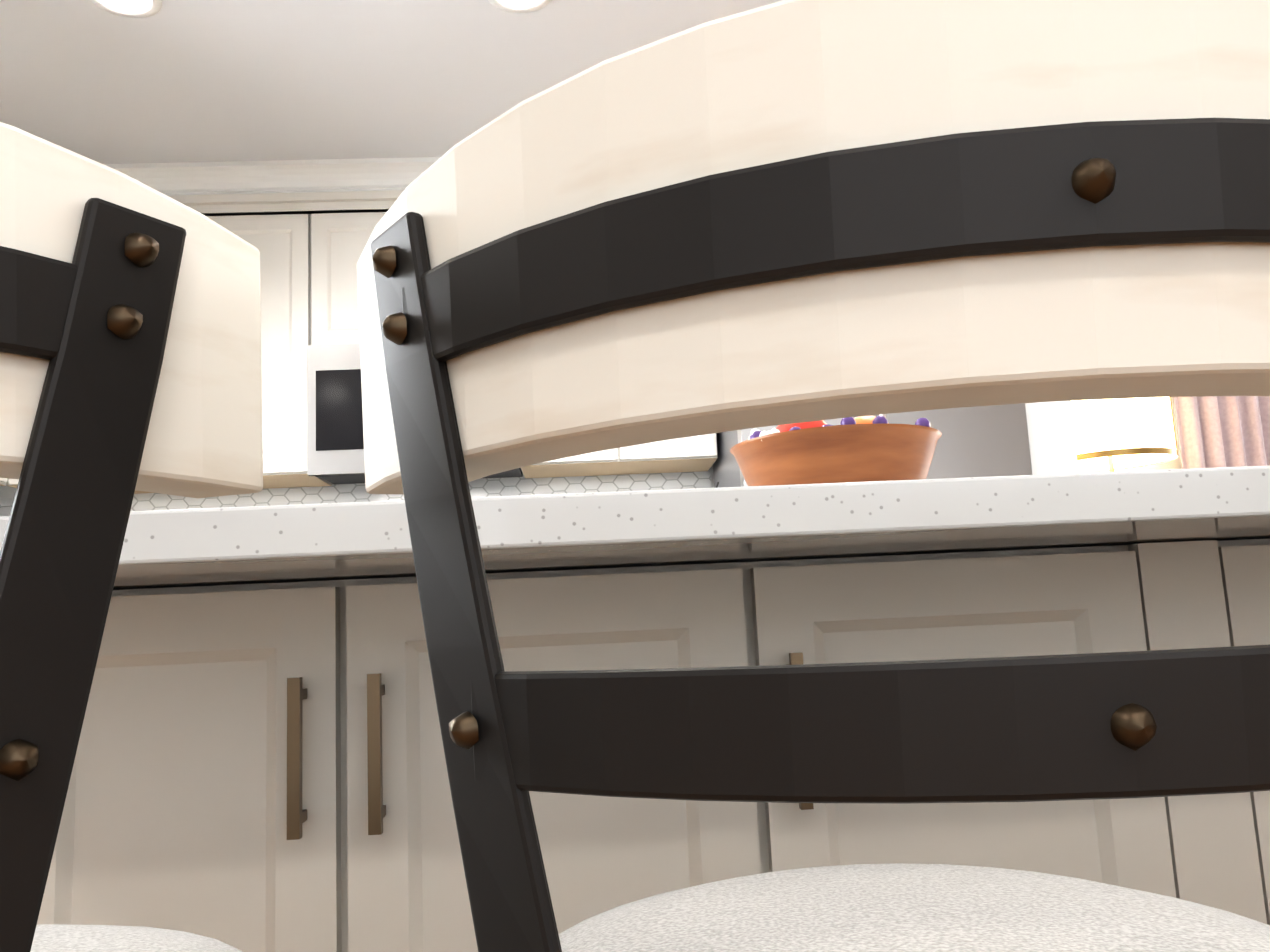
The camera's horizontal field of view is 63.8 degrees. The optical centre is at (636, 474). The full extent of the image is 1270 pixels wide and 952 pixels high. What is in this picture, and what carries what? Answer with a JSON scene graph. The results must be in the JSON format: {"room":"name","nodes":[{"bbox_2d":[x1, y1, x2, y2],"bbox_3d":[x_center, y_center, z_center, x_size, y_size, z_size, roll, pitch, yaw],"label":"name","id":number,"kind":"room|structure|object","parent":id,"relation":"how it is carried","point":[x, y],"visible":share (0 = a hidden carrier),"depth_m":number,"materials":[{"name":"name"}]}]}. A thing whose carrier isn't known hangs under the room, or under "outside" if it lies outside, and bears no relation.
{"room":"kitchen","nodes":[
{"label":"kitchen","id":0,"kind":"room"},
{"bbox_2d":[0,0,782,163],"bbox_3d":[1.671,-1.780,0.769,8.830,0.120,7.750,-2,-8,-3],"label":"ceiling","id":1,"kind":"structure","parent":0,"point":[173,81],"depth_m":3.12,"materials":[{"name":"white paint"}]},
{"bbox_2d":[90,0,161,17],"bbox_3d":[-1.376,-1.279,2.731,0.190,0.010,0.190,-2,-8,-3],"label":"recessed light","id":2,"kind":"object","parent":1,"relation":"in","point":[136,8],"visible":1,"depth_m":2.77,"materials":[{"name":"white"}]},
{"bbox_2d":[488,0,550,12],"bbox_3d":[-0.322,-1.321,2.791,0.190,0.010,0.190,-2,-8,-3],"label":"recessed light","id":3,"kind":"object","parent":1,"relation":"in","point":[519,6],"visible":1,"depth_m":2.85,"materials":[{"name":"white"}]},
{"bbox_2d":[0,397,1181,498],"bbox_3d":[1.550,0.079,4.180,8.230,2.550,0.150,-2,-8,-3],"label":"wall","id":4,"kind":"structure","parent":0,"point":[6,491],"depth_m":4.15,"materials":[{"name":"white paint"}]},
{"bbox_2d":[0,478,11,486],"bbox_3d":[-2.381,-0.492,3.405,0.337,1.006,0.514,-2,-8,-3],"label":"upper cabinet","id":5,"kind":"object","parent":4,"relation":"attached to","point":[3,481],"depth_m":3.58,"materials":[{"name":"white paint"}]},
{"bbox_2d":[12,198,331,493],"bbox_3d":[-1.727,-0.459,3.844,1.056,1.006,0.337,-2,-8,-3],"label":"upper cabinet","id":6,"kind":"object","parent":4,"relation":"attached to","point":[308,279],"depth_m":3.73,"materials":[{"name":"white paint"}]},
{"bbox_2d":[103,157,440,215],"bbox_3d":[1.678,-1.639,0.748,8.226,0.165,7.146,-2,-8,-3],"label":"crown molding","id":7,"kind":"structure","parent":4,"relation":"attached to","point":[272,176],"depth_m":3.74,"materials":[{"name":"white wood"}]},
{"bbox_2d":[312,198,397,344],"bbox_3d":[-0.838,-0.719,3.928,0.738,0.550,0.337,-2,-8,-3],"label":"upper cabinet","id":8,"kind":"object","parent":4,"relation":"attached to","point":[339,240],"depth_m":3.76,"materials":[{"name":"white paint"}]},
{"bbox_2d":[307,344,522,483],"bbox_3d":[-0.811,-0.221,3.795,0.730,0.470,0.421,-2,-8,-3],"label":"over-the-range microwave","id":9,"kind":"object","parent":8,"relation":"attached to","point":[335,447],"visible":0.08,"depth_m":3.62,"materials":[{"name":"silver metal"}]},
{"bbox_2d":[0,471,710,515],"bbox_3d":[-1.117,0.056,3.967,2.825,0.944,0.008,-2,-8,-3],"label":"tile backsplash","id":10,"kind":"structure","parent":4,"relation":"attached to","point":[481,487],"depth_m":3.95,"materials":[{"name":"white tile"}]},
{"bbox_2d":[521,433,717,477],"bbox_3d":[-0.095,-0.523,3.937,0.723,1.006,0.337,-2,-8,-3],"label":"upper cabinet","id":11,"kind":"object","parent":4,"relation":"attached to","point":[698,453],"depth_m":3.73,"materials":[{"name":"white paint"}]},
{"bbox_3d":[1.797,0.858,0.380,8.830,0.120,7.750,-2,-8,-3],"label":"floor","id":12,"kind":"structure","parent":0,"visible":0},
{"bbox_2d":[0,122,262,951],"bbox_3d":[-0.352,0.405,0.379,0.442,0.978,0.505,-1,-8,-9],"label":"stool","id":13,"kind":"object","parent":12,"relation":"on","point":[130,336],"visible":1,"depth_m":0.31,"materials":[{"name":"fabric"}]},
{"bbox_2d":[37,539,1269,951],"bbox_3d":[0.348,0.603,1.601,2.139,0.878,1.272,-2,-8,-3],"label":"kitchen island","id":14,"kind":"object","parent":12,"relation":"on","point":[259,767],"visible":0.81,"depth_m":1.02,"materials":[{"name":"white paint"}]},
{"bbox_2d":[0,465,1269,589],"bbox_3d":[0.326,0.132,1.563,2.175,0.040,1.542,-2,-8,-3],"label":"island countertop","id":15,"kind":"structure","parent":14,"relation":"on","point":[276,544],"depth_m":0.79,"materials":[{"name":"stone"}]},
{"bbox_2d":[730,416,941,485],"bbox_3d":[0.299,0.002,1.531,0.314,0.208,0.314,-2,-8,-3],"label":"fruit bowl","id":16,"kind":"object","parent":15,"relation":"on","point":[864,448],"visible":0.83,"depth_m":1.41,"materials":[{"name":"brown wood"}]},
{"bbox_2d":[357,0,1269,951],"bbox_3d":[0.139,0.389,0.426,0.442,0.978,0.505,-3,-8,2],"label":"stool","id":17,"kind":"object","parent":12,"relation":"on","point":[783,212],"visible":1,"depth_m":0.26,"materials":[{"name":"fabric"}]},
{"bbox_2d":[713,403,1032,487],"bbox_3d":[0.809,0.425,3.555,0.940,1.754,0.808,-2,-8,-3],"label":"refrigerator","id":18,"kind":"object","parent":12,"relation":"on","point":[985,441],"depth_m":3.30,"materials":[{"name":"silver metal"}]},
{"bbox_2d":[1071,397,1177,472],"bbox_3d":[1.756,0.477,3.651,0.434,1.593,0.436,-2,-8,-3],"label":"floor lamp","id":19,"kind":"object","parent":12,"relation":"on","point":[1111,435],"visible":0.33,"depth_m":3.56,"materials":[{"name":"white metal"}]},
{"bbox_3d":[2.743,-1.062,4.274,1.550,0.040,0.116,-2,-8,-3],"label":"curtain rod","id":20,"kind":"object","parent":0,"visible":0},
{"bbox_2d":[1173,396,1269,468],"bbox_3d":[2.370,0.120,4.006,0.423,2.318,0.076,-2,-8,-3],"label":"curtain","id":21,"kind":"object","parent":20,"relation":"hanging from","point":[1221,431],"visible":0.21,"depth_m":3.99,"materials":[{"name":"pink fabric"}]},
{"bbox_3d":[1.355,0.023,3.733,0.135,2.550,0.730,-2,-8,-3],"label":"wall","id":22,"kind":"structure","parent":0,"visible":0},
{"bbox_2d":[1025,401,1078,474],"bbox_3d":[1.378,0.042,3.354,0.159,2.400,0.012,-2,-8,-3],"label":"trim","id":23,"kind":"structure","parent":22,"relation":"attached to","point":[1051,435],"depth_m":3.37,"materials":[{"name":"white"}]}
]}

